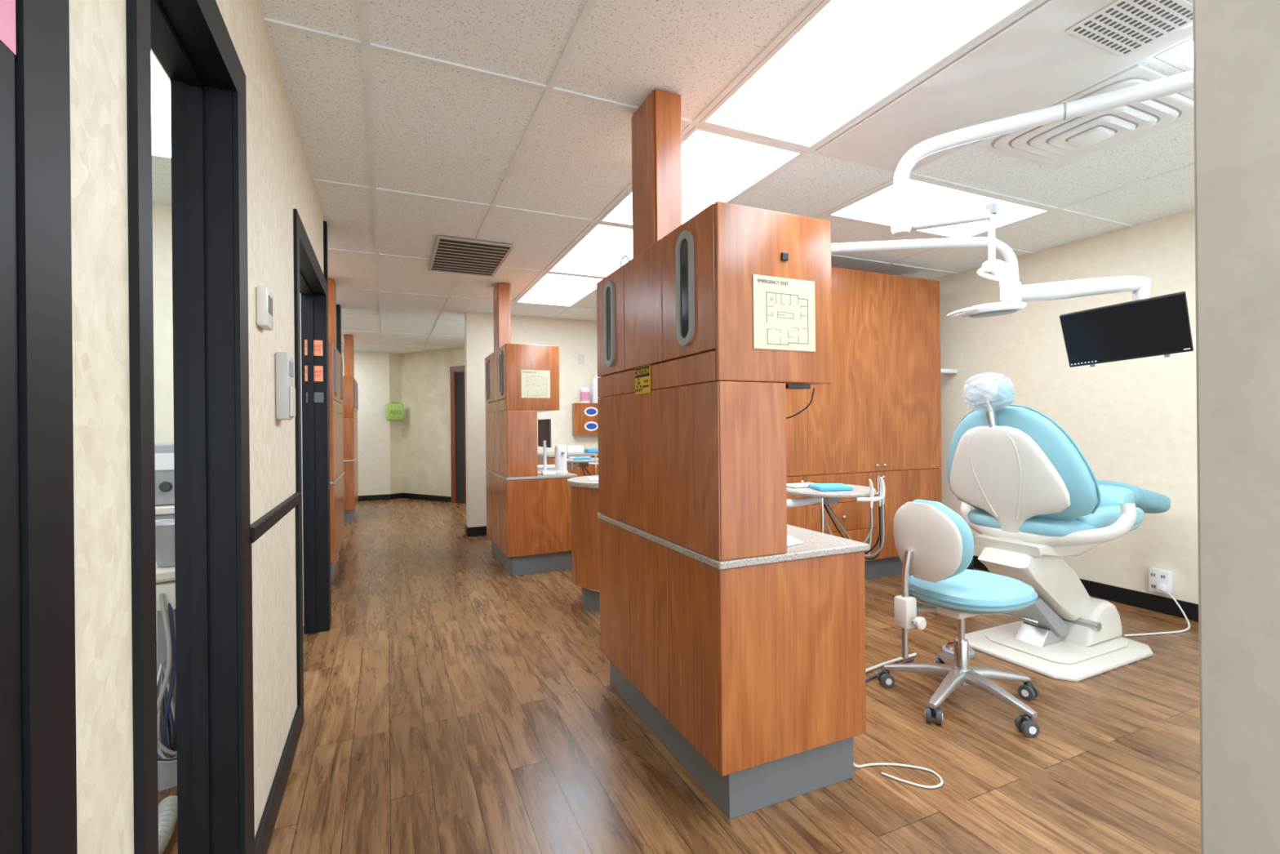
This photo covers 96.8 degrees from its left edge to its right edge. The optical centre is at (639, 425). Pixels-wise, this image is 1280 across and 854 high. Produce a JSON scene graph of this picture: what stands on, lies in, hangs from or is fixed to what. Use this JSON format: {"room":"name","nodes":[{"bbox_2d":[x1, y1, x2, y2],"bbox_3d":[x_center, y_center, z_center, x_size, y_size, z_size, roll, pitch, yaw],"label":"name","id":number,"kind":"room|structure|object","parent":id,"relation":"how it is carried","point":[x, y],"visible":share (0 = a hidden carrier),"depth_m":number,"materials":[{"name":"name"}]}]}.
{"room":"dental clinic","nodes":[
{"label":"dental clinic","id":0,"kind":"room"},
{"bbox_2d":[69,0,323,853],"bbox_3d":[-1.274,-0.018,1.920,0.105,2.440,3.055,-1,0,-24],"label":"wall","id":1,"kind":"structure","parent":0,"point":[97,28],"depth_m":0.77,"materials":[{"name":"paint"}]},
{"bbox_2d":[125,0,253,853],"bbox_3d":[-0.906,0.156,1.097,0.129,2.085,0.697,-1,0,-24],"label":"trim","id":2,"kind":"structure","parent":1,"relation":"attached to","point":[191,40],"depth_m":1.32,"materials":[{"name":"black paint"}]},
{"bbox_2d":[256,285,273,330],"bbox_3d":[-1.077,-0.335,1.635,0.028,0.110,0.100,-1,0,-24],"label":"thermostat","id":3,"kind":"object","parent":1,"relation":"attached to","point":[264,306],"visible":1,"depth_m":1.59,"materials":[{"name":"beige plastic"}]},
{"bbox_2d":[250,503,301,853],"bbox_3d":[-1.170,0.699,1.844,0.012,0.793,0.887,-1,0,-24],"label":"trim","id":4,"kind":"structure","parent":1,"relation":"attached to","point":[297,507],"depth_m":2.23,"materials":[{"name":"black paint"}]},
{"bbox_2d":[250,491,302,542],"bbox_3d":[-1.170,0.281,1.846,0.020,0.040,0.887,-1,0,-24],"label":"trim","id":5,"kind":"structure","parent":1,"relation":"attached to","point":[259,527],"depth_m":1.70,"materials":[{"name":"black paint"}]},
{"bbox_2d":[254,702,302,853],"bbox_3d":[-1.165,1.149,1.845,0.014,0.105,0.887,-1,0,-24],"label":"baseboard","id":6,"kind":"structure","parent":1,"relation":"attached to","point":[264,834],"depth_m":1.77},
{"bbox_2d":[275,351,295,419],"bbox_3d":[-1.185,-0.129,1.903,0.045,0.220,0.110,-1,0,-24],"label":"alarm keypad","id":7,"kind":"object","parent":1,"relation":"attached to","point":[285,391],"visible":1,"depth_m":1.85,"materials":[{"name":"beige plastic"}]},
{"bbox_2d":[293,208,330,726],"bbox_3d":[-1.670,0.176,2.812,0.129,2.060,1.283,-1,0,-24],"label":"trim","id":8,"kind":"structure","parent":1,"relation":"attached to","point":[309,280],"depth_m":3.30,"materials":[{"name":"black paint"}]},
{"bbox_2d":[304,365,323,381],"bbox_3d":[-1.898,-0.302,3.313,0.094,0.090,0.002,-1,0,-24],"label":"sticky note","id":9,"kind":"object","parent":1,"relation":"attached to","point":[317,370],"visible":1,"depth_m":3.32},
{"bbox_2d":[304,339,323,355],"bbox_3d":[-1.900,-0.452,3.313,0.094,0.090,0.002,-1,0,-24],"label":"sticky note","id":10,"kind":"object","parent":1,"relation":"attached to","point":[317,344],"visible":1,"depth_m":3.32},
{"bbox_2d":[306,391,324,402],"bbox_3d":[-1.893,-0.162,3.313,0.090,0.060,0.006,-1,0,-24],"label":"plate","id":11,"kind":"object","parent":1,"relation":"attached to","point":[318,397],"visible":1,"depth_m":3.32,"materials":[{"name":"grey plastic"}]},
{"bbox_2d":[151,0,1194,352],"bbox_3d":[-1.381,-1.233,4.523,7.580,0.007,12.622,-1,0,-24],"label":"ceiling grid","id":12,"kind":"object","parent":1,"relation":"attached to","point":[365,43],"depth_m":2.40,"materials":[{"name":"metal"}]},
{"bbox_2d":[152,204,303,626],"bbox_3d":[-3.292,0.002,2.923,2.765,2.440,0.100,-1,0,-24],"label":"wall","id":13,"kind":"structure","parent":0,"point":[162,214],"depth_m":3.16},
{"bbox_2d":[323,221,331,622],"bbox_3d":[-1.943,-0.011,3.434,0.115,2.440,0.055,-1,0,-24],"label":"trim","id":14,"kind":"structure","parent":13,"relation":"attached to","point":[325,224],"depth_m":3.44,"materials":[{"name":"black paint"}]},
{"bbox_2d":[341,350,390,495],"bbox_3d":[-5.651,0.024,8.813,3.250,2.440,0.100,-1,0,-24],"label":"wall","id":15,"kind":"structure","parent":0,"point":[371,369],"depth_m":9.32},
{"bbox_2d":[358,493,391,501],"bbox_3d":[-5.570,1.198,8.782,3.150,0.090,0.014,-1,0,-24],"label":"baseboard","id":16,"kind":"structure","parent":15,"relation":"attached to","point":[387,496],"depth_m":9.32,"materials":[{"name":"black rubber"}]},
{"bbox_2d":[389,352,402,493],"bbox_3d":[-4.125,0.010,9.550,0.100,2.440,0.225,-1,0,34],"label":"wall","id":17,"kind":"structure","parent":0,"point":[395,359],"depth_m":9.52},
{"bbox_2d":[401,346,465,496],"bbox_3d":[-3.010,-0.001,9.057,2.308,2.440,0.100,-1,0,31],"label":"wall","id":18,"kind":"structure","parent":0,"point":[425,375],"depth_m":9.27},
{"bbox_2d":[386,401,404,420],"bbox_3d":[-4.038,-0.230,9.374,0.270,0.307,0.092,-1,0,-34],"label":"box","id":19,"kind":"object","parent":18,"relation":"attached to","point":[395,410],"visible":1,"depth_m":9.34,"materials":[{"name":"green"}]},
{"bbox_2d":[402,492,451,502],"bbox_3d":[-3.501,1.179,9.297,1.200,0.090,0.014,-1,0,31],"label":"baseboard","id":20,"kind":"structure","parent":18,"relation":"attached to","point":[407,495],"depth_m":9.27,"materials":[{"name":"black rubber"}]},
{"bbox_2d":[449,371,456,502],"bbox_3d":[-2.931,0.158,8.934,0.090,2.120,0.030,-1,0,31],"label":"trim","id":21,"kind":"structure","parent":18,"relation":"attached to","point":[452,374],"depth_m":8.91,"materials":[{"name":"brown wood"}]},
{"bbox_2d":[455,371,465,503],"bbox_3d":[-2.797,0.192,8.865,0.210,2.050,0.004,-1,0,31],"label":"trim","id":22,"kind":"structure","parent":18,"relation":"attached to","point":[460,410],"depth_m":8.87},
{"bbox_2d":[463,371,466,503],"bbox_3d":[-2.455,0.189,8.647,0.600,2.050,0.020,-1,0,31],"label":"door","id":23,"kind":"structure","parent":18,"relation":"in","point":[464,371],"depth_m":8.79,"materials":[{"name":"brown wood"}]},
{"bbox_2d":[464,311,599,537],"bbox_3d":[-0.227,-0.028,6.980,3.694,2.440,0.164,-1,0,-24],"label":"wall","id":24,"kind":"structure","parent":0,"point":[573,337],"depth_m":6.42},
{"bbox_2d":[572,403,598,435],"bbox_3d":[-0.590,-0.074,6.679,0.400,0.370,0.116,-1,0,-24],"label":"dispenser","id":25,"kind":"object","parent":24,"relation":"attached to","point":[584,415],"visible":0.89,"depth_m":6.60,"materials":[{"name":"brown wood"}]},
{"bbox_2d":[580,385,590,403],"bbox_3d":[-0.643,-0.365,6.645,0.112,0.210,0.112,-1,0,-24],"label":"bottle","id":26,"kind":"object","parent":25,"relation":"on","point":[584,391],"visible":1,"depth_m":6.60,"materials":[{"name":"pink plastic"}]},
{"bbox_2d":[591,372,599,403],"bbox_3d":[-0.516,-0.441,6.702,0.102,0.360,0.102,-1,0,-24],"label":"bottle","id":27,"kind":"object","parent":25,"relation":"on","point":[594,381],"visible":0.73,"depth_m":6.66,"materials":[{"name":"white plastic"}]},
{"bbox_2d":[151,0,1194,353],"bbox_3d":[-1.286,-1.278,4.578,7.800,0.080,12.600,-1,0,-24],"label":"ceiling","id":28,"kind":"structure","parent":0,"point":[442,131],"depth_m":2.63,"materials":[{"name":"tile"}]},
{"bbox_2d":[151,48,171,159],"bbox_3d":[-1.976,-1.227,2.037,0.580,0.007,1.200,-1,0,-24],"label":"recessed light","id":29,"kind":"object","parent":28,"relation":"in","point":[160,80],"visible":0.02,"depth_m":2.22,"materials":[{"name":"white"}]},
{"bbox_2d":[428,235,514,276],"bbox_3d":[-1.262,-1.224,4.183,0.500,0.009,0.860,-1,0,-24],"label":"ceiling vent","id":30,"kind":"object","parent":28,"relation":"in","point":[450,255],"visible":1,"depth_m":4.12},
{"bbox_2d":[515,272,603,306],"bbox_3d":[-0.740,-1.238,5.259,0.580,0.007,1.190,-1,0,-24],"label":"recessed light","id":31,"kind":"object","parent":28,"relation":"in","point":[551,288],"visible":0.87,"depth_m":5.20,"materials":[{"name":"white"}]},
{"bbox_2d":[546,222,632,277],"bbox_3d":[-0.243,-1.243,4.144,0.580,0.007,1.190,-1,0,-24],"label":"recessed light","id":32,"kind":"object","parent":28,"relation":"in","point":[599,252],"visible":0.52,"depth_m":4.09,"materials":[{"name":"white"}]},
{"bbox_2d":[598,125,805,226],"bbox_3d":[0.253,-1.248,3.030,0.580,0.007,1.190,-1,0,-24],"label":"recessed light","id":33,"kind":"object","parent":28,"relation":"in","point":[717,166],"visible":0.65,"depth_m":2.76,"materials":[{"name":"white"}]},
{"bbox_2d":[698,0,1037,149],"bbox_3d":[0.749,-1.253,1.916,0.580,0.007,1.190,-1,0,-24],"label":"recessed light","id":34,"kind":"object","parent":28,"relation":"in","point":[845,59],"visible":1,"depth_m":1.95,"materials":[{"name":"white"}]},
{"bbox_2d":[825,176,1053,237],"bbox_3d":[1.770,-1.262,3.372,1.190,0.007,0.580,-1,0,-24],"label":"recessed light","id":35,"kind":"object","parent":28,"relation":"in","point":[876,207],"visible":0.59,"depth_m":3.28,"materials":[{"name":"white"}]},
{"bbox_2d":[831,236,1151,302],"bbox_3d":[1.213,-0.902,2.680,2.403,0.700,0.198,-1,0,2],"label":"monitor arm","id":36,"kind":"object","parent":28,"relation":"attached to","point":[1139,286],"visible":0.51,"depth_m":2.61,"materials":[{"name":"white plastic"}]},
{"bbox_2d":[1059,291,1193,367],"bbox_3d":[2.347,-0.450,2.760,0.159,0.306,0.484,-1,0,-45],"label":"computer monitor","id":37,"kind":"object","parent":36,"relation":"attached to","point":[1157,326],"visible":1,"depth_m":2.73,"materials":[{"name":"black plastic"}]},
{"bbox_2d":[816,0,1192,172],"bbox_3d":[1.308,-1.255,2.167,0.575,0.012,1.185,-1,0,-24],"label":"ceiling panel","id":38,"kind":"object","parent":28,"relation":"attached to","point":[1032,64],"depth_m":2.08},
{"bbox_2d":[890,70,1193,317],"bbox_3d":[1.741,-0.850,2.031,1.527,0.814,0.320,-1,0,31],"label":"light","id":39,"kind":"object","parent":28,"relation":"hanging from","point":[902,221],"visible":0.98,"depth_m":2.23,"materials":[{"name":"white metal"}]},
{"bbox_2d":[972,63,1193,169],"bbox_3d":[1.899,-1.235,2.395,0.620,0.063,0.620,-1,0,-24],"label":"ceiling vent","id":40,"kind":"object","parent":28,"relation":"in","point":[1057,145],"visible":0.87,"depth_m":2.35,"materials":[{"name":"grey plastic"}]},
{"bbox_2d":[1065,0,1192,57],"bbox_3d":[1.535,-1.247,1.762,0.320,0.005,0.220,-1,0,-24],"label":"ceiling vent","id":41,"kind":"object","parent":28,"relation":"in","point":[1122,28],"visible":0.98,"depth_m":1.76,"materials":[{"name":"white plastic"}]},
{"bbox_2d":[1154,37,1193,71],"bbox_3d":[2.419,-1.269,1.915,1.190,0.007,0.590,-1,0,-24],"label":"recessed light","id":42,"kind":"object","parent":28,"relation":"in","point":[1180,55],"visible":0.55,"depth_m":1.94,"materials":[{"name":"white"}]},
{"bbox_2d":[1164,40,1193,67],"bbox_3d":[2.419,-1.270,1.915,1.150,0.005,0.550,-1,0,-24],"label":"diffuser","id":43,"kind":"object","parent":42,"relation":"attached to","point":[1181,55],"depth_m":1.94,"materials":[{"name":"white"}]},
{"bbox_2d":[158,497,1200,853],"bbox_3d":[-1.261,1.242,4.578,7.800,0.080,12.600,-1,0,-24],"label":"floor","id":44,"kind":"structure","parent":0,"point":[455,702],"depth_m":2.11,"materials":[{"name":"brown wood"}]},
{"bbox_2d":[155,504,174,622],"bbox_3d":[-2.286,0.777,2.482,0.650,0.870,0.520,-1,0,-24],"label":"countertop","id":45,"kind":"structure","parent":44,"relation":"on","point":[162,513],"depth_m":2.35,"materials":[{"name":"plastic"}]},
{"bbox_2d":[154,442,174,506],"bbox_3d":[-2.124,0.209,2.462,0.320,0.260,0.272,-1,0,-24],"label":"control console","id":46,"kind":"object","parent":45,"relation":"on","point":[164,452],"visible":0.22,"depth_m":2.39,"materials":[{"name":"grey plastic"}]},
{"bbox_2d":[155,563,177,791],"bbox_3d":[-1.641,0.838,1.980,0.378,0.735,0.378,-1,0,15],"label":"cart","id":47,"kind":"object","parent":44,"relation":"on","point":[166,575],"visible":0.42,"depth_m":1.85,"materials":[{"name":"grey plastic"}]},
{"bbox_2d":[155,519,174,567],"bbox_3d":[-1.565,0.396,1.922,0.138,0.145,0.117,-1,0,11],"label":"water jug","id":48,"kind":"object","parent":47,"relation":"on","point":[164,529],"visible":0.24,"depth_m":1.87,"materials":[{"name":"grey plastic"}]},
{"bbox_2d":[155,563,175,582],"bbox_3d":[-1.644,0.488,1.980,0.380,0.035,0.380,-1,0,-24],"label":"tray","id":49,"kind":"object","parent":47,"relation":"on","point":[166,574],"depth_m":1.84,"materials":[{"name":"beige plastic"}]},
{"bbox_2d":[158,795,177,853],"bbox_3d":[-1.372,1.168,1.550,0.152,0.060,0.450,-1,0,-7],"label":"hose","id":50,"kind":"object","parent":44,"relation":"on","point":[167,807],"visible":0.49,"depth_m":1.66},
{"bbox_2d":[329,474,344,578],"bbox_3d":[-2.795,0.835,4.688,0.565,0.763,1.046,-1,0,-24],"label":"base cabinet","id":51,"kind":"object","parent":44,"relation":"on","point":[336,490],"visible":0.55,"depth_m":4.55,"materials":[{"name":"brown wood"}]},
{"bbox_2d":[329,471,344,484],"bbox_3d":[-2.801,0.441,4.686,0.584,0.022,1.060,-1,0,-24],"label":"countertop","id":52,"kind":"structure","parent":51,"relation":"on","point":[340,476],"depth_m":4.57,"materials":[{"name":"stone"}]},
{"bbox_2d":[328,342,343,480],"bbox_3d":[-2.738,-0.102,4.716,0.445,1.060,1.048,-1,0,-24],"label":"upper cabinet","id":53,"kind":"object","parent":52,"relation":"on","point":[335,359],"visible":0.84,"depth_m":4.49,"materials":[{"name":"brown wood"}]},
{"bbox_2d":[328,278,336,346],"bbox_3d":[-2.638,-0.925,4.806,0.112,0.581,0.220,-1,0,-24],"label":"wood post","id":54,"kind":"object","parent":53,"relation":"on","point":[331,284],"visible":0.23,"depth_m":4.72,"materials":[{"name":"brown wood"}]},
{"bbox_2d":[342,458,358,522],"bbox_3d":[-4.086,0.848,7.561,0.565,0.763,1.046,-1,0,-24],"label":"base cabinet","id":55,"kind":"object","parent":44,"relation":"on","point":[350,468],"visible":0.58,"depth_m":7.19,"materials":[{"name":"brown wood"}]},
{"bbox_2d":[343,456,358,462],"bbox_3d":[-4.092,0.453,7.559,0.584,0.022,1.060,-1,0,-24],"label":"countertop","id":56,"kind":"structure","parent":55,"relation":"on","point":[357,457],"depth_m":7.18,"materials":[{"name":"stone"}]},
{"bbox_2d":[342,375,358,460],"bbox_3d":[-4.029,-0.089,7.590,0.445,1.060,1.048,-1,0,-24],"label":"upper cabinet","id":57,"kind":"object","parent":56,"relation":"on","point":[350,404],"visible":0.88,"depth_m":7.18,"materials":[{"name":"brown wood"}]},
{"bbox_2d":[343,334,354,377],"bbox_3d":[-3.929,-0.913,7.679,0.112,0.581,0.220,-1,0,-24],"label":"wood post","id":58,"kind":"object","parent":57,"relation":"on","point":[348,340],"visible":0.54,"depth_m":7.58,"materials":[{"name":"brown wood"}]},
{"bbox_2d":[485,471,571,575],"bbox_3d":[-1.000,0.818,5.083,0.565,0.763,1.046,-1,0,-24],"label":"base cabinet","id":59,"kind":"object","parent":44,"relation":"on","point":[529,521],"visible":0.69,"depth_m":4.62,"materials":[{"name":"brown wood"}]},
{"bbox_2d":[484,468,577,480],"bbox_3d":[-1.000,0.424,5.083,0.584,0.022,1.060,-1,0,-24],"label":"countertop","id":60,"kind":"structure","parent":59,"relation":"on","point":[569,474],"depth_m":4.64,"materials":[{"name":"stone"}]},
{"bbox_2d":[484,343,559,477],"bbox_3d":[-1.075,-0.118,5.052,0.445,1.060,1.048,-1,0,-24],"label":"upper cabinet","id":61,"kind":"object","parent":60,"relation":"on","point":[511,419],"visible":1,"depth_m":4.58,"materials":[{"name":"brown wood"}]},
{"bbox_2d":[493,283,511,351],"bbox_3d":[-1.221,-0.939,5.032,0.112,0.581,0.220,-1,0,-24],"label":"wood post","id":62,"kind":"object","parent":61,"relation":"on","point":[501,291],"visible":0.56,"depth_m":4.94,"materials":[{"name":"brown wood"}]},
{"bbox_2d":[520,369,550,398],"bbox_3d":[-0.840,-0.332,4.581,0.236,0.224,0.005,-1,0,-24],"label":"sign","id":63,"kind":"object","parent":61,"relation":"attached to","point":[535,384],"visible":1,"depth_m":4.58,"materials":[{"name":"beige paper"}]},
{"bbox_2d":[537,418,551,474],"bbox_3d":[-0.847,0.178,4.904,0.180,0.460,0.390,-1,0,-24],"label":"computer monitor","id":64,"kind":"object","parent":60,"relation":"on","point":[544,425],"visible":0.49,"depth_m":4.81,"materials":[{"name":"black plastic"}]},
{"bbox_2d":[555,444,568,474],"bbox_3d":[-0.663,0.285,4.759,0.116,0.245,0.120,-1,0,18],"label":"dispenser","id":65,"kind":"object","parent":60,"relation":"on","point":[561,467],"visible":0.96,"depth_m":4.72,"materials":[{"name":"white plastic"}]},
{"bbox_2d":[537,453,598,476],"bbox_3d":[-0.662,0.455,5.185,0.764,0.406,0.455,-1,0,-24],"label":"tray table","id":66,"kind":"object","parent":60,"relation":"on","point":[582,464],"visible":0.39,"depth_m":5.12,"materials":[{"name":"plastic"}]},
{"bbox_2d":[566,457,598,462],"bbox_3d":[-0.523,0.322,5.261,0.430,0.022,0.430,-1,0,-24],"label":"tray","id":67,"kind":"object","parent":66,"relation":"on","point":[593,460],"depth_m":5.07,"materials":[{"name":"plastic"}]},
{"bbox_2d":[537,455,598,476],"bbox_3d":[-0.378,0.764,6.517,1.500,0.860,0.540,-1,0,-24],"label":"base cabinet","id":68,"kind":"object","parent":44,"relation":"on","point":[550,460],"visible":0.13,"depth_m":6.13,"materials":[{"name":"brown wood"}]},
{"bbox_2d":[537,451,598,457],"bbox_3d":[-0.381,0.318,6.514,1.520,0.028,0.554,-1,0,-24],"label":"countertop","id":69,"kind":"structure","parent":68,"relation":"on","point":[540,454],"depth_m":6.13,"materials":[{"name":"stone"}]},
{"bbox_2d":[565,445,583,453],"bbox_3d":[-0.729,0.267,6.286,0.180,0.079,0.120,-1,0,-24],"label":"tissue box","id":70,"kind":"object","parent":69,"relation":"on","point":[570,449],"visible":0.78,"depth_m":6.23,"materials":[{"name":"white paper"}]},
{"bbox_2d":[570,485,599,612],"bbox_3d":[-0.033,0.790,3.901,0.880,0.800,0.580,-1,0,-24],"label":"base cabinet","id":71,"kind":"object","parent":44,"relation":"on","point":[584,500],"visible":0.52,"depth_m":3.62,"materials":[{"name":"brown wood"}]},
{"bbox_2d":[567,475,598,488],"bbox_3d":[-0.049,0.374,3.896,0.905,0.030,0.630,-1,0,-24],"label":"countertop","id":72,"kind":"structure","parent":71,"relation":"on","point":[579,482],"depth_m":3.65,"materials":[{"name":"stone"}]},
{"bbox_2d":[599,518,866,819],"bbox_3d":[0.284,0.806,2.261,0.565,0.763,1.046,-1,0,-24],"label":"base cabinet","id":73,"kind":"object","parent":44,"relation":"on","point":[753,678],"visible":0.78,"depth_m":1.82,"materials":[{"name":"brown wood"}]},
{"bbox_2d":[597,512,869,569],"bbox_3d":[0.284,0.411,2.262,0.584,0.022,1.060,-1,0,-24],"label":"countertop","id":74,"kind":"structure","parent":73,"relation":"on","point":[815,544],"depth_m":1.87,"materials":[{"name":"stone"}]},
{"bbox_2d":[596,200,832,560],"bbox_3d":[0.210,-0.130,2.231,0.445,1.060,1.048,-1,0,-24],"label":"upper cabinet","id":75,"kind":"object","parent":74,"relation":"on","point":[696,461],"visible":0.98,"depth_m":1.79,"materials":[{"name":"brown wood"}]},
{"bbox_2d":[634,364,650,394],"bbox_3d":[0.009,-0.171,2.153,0.005,0.102,0.136,-1,0,-24],"label":"caution sign","id":76,"kind":"object","parent":75,"relation":"attached to","point":[642,374],"visible":1,"depth_m":2.14,"materials":[{"name":"yellow"}]},
{"bbox_2d":[631,88,682,257],"bbox_3d":[0.062,-0.951,2.213,0.112,0.581,0.215,-1,0,-24],"label":"wood post","id":77,"kind":"object","parent":75,"relation":"on","point":[656,130],"visible":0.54,"depth_m":2.13,"materials":[{"name":"brown wood"}]},
{"bbox_2d":[752,274,815,351],"bbox_3d":[0.449,-0.344,1.762,0.236,0.224,0.005,-1,0,-24],"label":"sign","id":78,"kind":"object","parent":75,"relation":"attached to","point":[784,317],"visible":1,"depth_m":1.76,"materials":[{"name":"beige paper"}]},
{"bbox_2d":[785,383,810,389],"bbox_3d":[0.499,-0.125,1.838,0.090,0.014,0.050,-1,0,-24],"label":"junction box","id":79,"kind":"object","parent":75,"relation":"attached to","point":[788,386],"visible":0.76,"depth_m":1.81,"materials":[{"name":"black plastic"}]},
{"bbox_2d":[786,533,802,546],"bbox_3d":[0.489,0.393,1.946,0.150,0.008,0.160,-1,0,-24],"label":"paper sheet","id":80,"kind":"object","parent":74,"relation":"on","point":[791,540],"visible":0.35,"depth_m":1.90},
{"bbox_2d":[786,475,884,559],"bbox_3d":[0.648,0.442,2.579,0.992,0.406,0.455,-1,0,-24],"label":"tray table","id":81,"kind":"object","parent":74,"relation":"on","point":[827,498],"visible":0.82,"depth_m":2.60,"materials":[{"name":"plastic"}]},
{"bbox_2d":[786,482,812,488],"bbox_3d":[0.784,0.290,2.756,0.150,0.013,0.080,-1,0,-24],"label":"packet","id":82,"kind":"object","parent":81,"relation":"on","point":[802,484],"visible":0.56,"depth_m":2.72,"materials":[{"name":"white paper"}]},
{"bbox_2d":[808,483,853,491],"bbox_3d":[0.887,0.286,2.640,0.156,0.020,0.162,-1,0,-2],"label":"napkin","id":83,"kind":"object","parent":81,"relation":"on","point":[820,486],"visible":1,"depth_m":2.58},
{"bbox_2d":[786,484,876,497],"bbox_3d":[0.891,0.308,2.701,0.430,0.022,0.430,-1,0,-24],"label":"tray","id":84,"kind":"object","parent":81,"relation":"on","point":[858,491],"depth_m":2.54,"materials":[{"name":"stone"}]},
{"bbox_2d":[785,266,942,579],"bbox_3d":[1.380,0.012,4.403,2.065,2.330,0.578,-1,0,-24],"label":"storage cabinet","id":85,"kind":"object","parent":44,"relation":"on","point":[879,414],"visible":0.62,"depth_m":4.29,"materials":[{"name":"brown wood"}]},
{"bbox_2d":[865,653,916,672],"bbox_3d":[0.992,1.171,2.651,0.959,0.014,0.028,-1,0,-32],"label":"hose","id":86,"kind":"object","parent":44,"relation":"on","point":[891,661],"visible":0.34,"depth_m":2.79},
{"bbox_2d":[853,763,943,788],"bbox_3d":[0.871,1.165,1.938,0.286,0.031,0.114,-1,0,27],"label":"cable","id":87,"kind":"object","parent":44,"relation":"on","point":[868,764],"visible":0.94,"depth_m":1.92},
{"bbox_2d":[876,499,1039,737],"bbox_3d":[1.373,0.743,2.415,0.626,0.866,0.627,-1,0,-26],"label":"stool","id":88,"kind":"object","parent":44,"relation":"on","point":[934,544],"visible":1,"depth_m":2.32,"materials":[{"name":"leather"}]},
{"bbox_2d":[928,706,938,716],"bbox_3d":[1.165,1.130,2.254,0.038,0.048,0.038,-1,0,-26],"label":"caster wheel","id":89,"kind":"object","parent":88,"relation":"attached to","point":[933,711],"depth_m":2.24,"materials":[{"name":"black plastic"}]},
{"bbox_2d":[911,499,973,580],"bbox_3d":[1.199,0.470,2.348,0.098,0.317,0.328,-1,0,-26],"label":"backrest cushion","id":90,"kind":"object","parent":88,"relation":"on","point":[952,553],"depth_m":2.23,"materials":[{"name":"teal plastic"}]},
{"bbox_2d":[1021,714,1032,723],"bbox_3d":[1.474,1.127,2.165,0.038,0.048,0.038,-1,0,-26],"label":"caster wheel","id":91,"kind":"object","parent":88,"relation":"attached to","point":[1025,718],"depth_m":2.15,"materials":[{"name":"black plastic"}]},
{"bbox_2d":[942,641,975,657],"bbox_3d":[1.646,1.153,2.940,0.150,0.043,0.150,-1,0,-24],"label":"foot pedal","id":92,"kind":"object","parent":44,"relation":"on","point":[948,648],"visible":0.42,"depth_m":2.92,"materials":[{"name":"grey plastic"}]},
{"bbox_2d":[946,377,1170,681],"bbox_3d":[2.330,0.450,3.123,1.494,1.436,0.829,-1,0,-26],"label":"dental chair","id":93,"kind":"object","parent":44,"relation":"on","point":[1037,500],"visible":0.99,"depth_m":2.84,"materials":[{"name":"beige plastic"}]},
{"bbox_2d":[946,405,1098,519],"bbox_3d":[1.909,0.187,2.919,0.249,0.581,0.724,-1,0,-26],"label":"cushion","id":94,"kind":"object","parent":93,"relation":"on","point":[1060,483],"depth_m":2.75,"materials":[{"name":"teal plastic"}]},
{"bbox_2d":[933,208,1198,604],"bbox_3d":[3.070,-0.059,3.995,0.100,2.440,8.000,-1,0,-24],"label":"wall","id":95,"kind":"structure","parent":0,"point":[1134,421],"depth_m":3.77,"materials":[{"name":"paint"}]},
{"bbox_2d":[940,368,957,373],"bbox_3d":[2.519,-0.452,4.753,0.278,0.035,0.090,-1,0,-24],"label":"wall shelf","id":96,"kind":"object","parent":95,"relation":"attached to","point":[942,371],"visible":0.51,"depth_m":4.73,"materials":[{"name":"white plastic"}]},
{"bbox_2d":[973,555,1198,621],"bbox_3d":[3.029,1.111,3.972,0.014,0.100,8.000,-1,0,-24],"label":"baseboard","id":97,"kind":"structure","parent":95,"relation":"attached to","point":[1154,602],"depth_m":3.62,"materials":[{"name":"black rubber"}]},
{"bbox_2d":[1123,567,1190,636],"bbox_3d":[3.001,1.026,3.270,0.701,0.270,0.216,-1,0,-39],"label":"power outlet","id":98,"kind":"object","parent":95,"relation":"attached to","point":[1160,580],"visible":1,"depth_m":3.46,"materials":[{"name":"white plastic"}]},
{"bbox_2d":[1151,573,1164,587],"bbox_3d":[3.183,0.960,3.494,0.002,0.088,0.066,-1,0,-24],"label":"socket","id":99,"kind":"object","parent":98,"relation":"attached to","point":[1156,578],"depth_m":3.50,"materials":[{"name":"grey plastic"}]},
{"bbox_2d":[1192,0,1279,853],"bbox_3d":[0.821,-0.038,0.416,0.120,2.440,0.592,-1,0,-24],"label":"wall","id":100,"kind":"structure","parent":0,"point":[1237,42],"depth_m":0.63,"materials":[{"name":"paint"}]},
{"bbox_3d":[0.017,-0.030,-0.978,0.105,2.440,1.400,-1,0,-24],"label":"wall","id":101,"kind":"structure","parent":0,"visible":0},
{"bbox_2d":[0,40,22,853],"bbox_3d":[-0.440,0.179,0.099,0.083,2.030,0.941,-1,0,-24],"label":"door","id":102,"kind":"structure","parent":101,"relation":"in","point":[11,784],"depth_m":0.53,"materials":[{"name":"black paint"}]},
{"bbox_2d":[0,0,16,55],"bbox_3d":[-0.541,-0.580,0.412,0.001,0.450,0.289,-1,0,-24],"label":"poster","id":103,"kind":"object","parent":102,"relation":"attached to","point":[7,7],"visible":1,"depth_m":0.53,"materials":[{"name":"paper"}]},
{"bbox_2d":[14,0,77,853],"bbox_3d":[-0.405,0.134,0.116,0.012,2.120,1.123,-1,0,-24],"label":"trim","id":104,"kind":"structure","parent":101,"relation":"attached to","point":[42,59],"depth_m":0.58,"materials":[{"name":"black paint"}]},
{"bbox_3d":[-4.300,0.011,5.266,2.630,2.440,0.120,-1,0,-24],"label":"wall","id":105,"kind":"structure","parent":0,"visible":0},
{"bbox_2d":[336,304,343,545],"bbox_3d":[-3.076,-0.001,5.811,0.050,2.440,0.160,-1,0,-24],"label":"trim","id":106,"kind":"structure","parent":105,"relation":"attached to","point":[338,306],"depth_m":5.74,"materials":[{"name":"black paint"}]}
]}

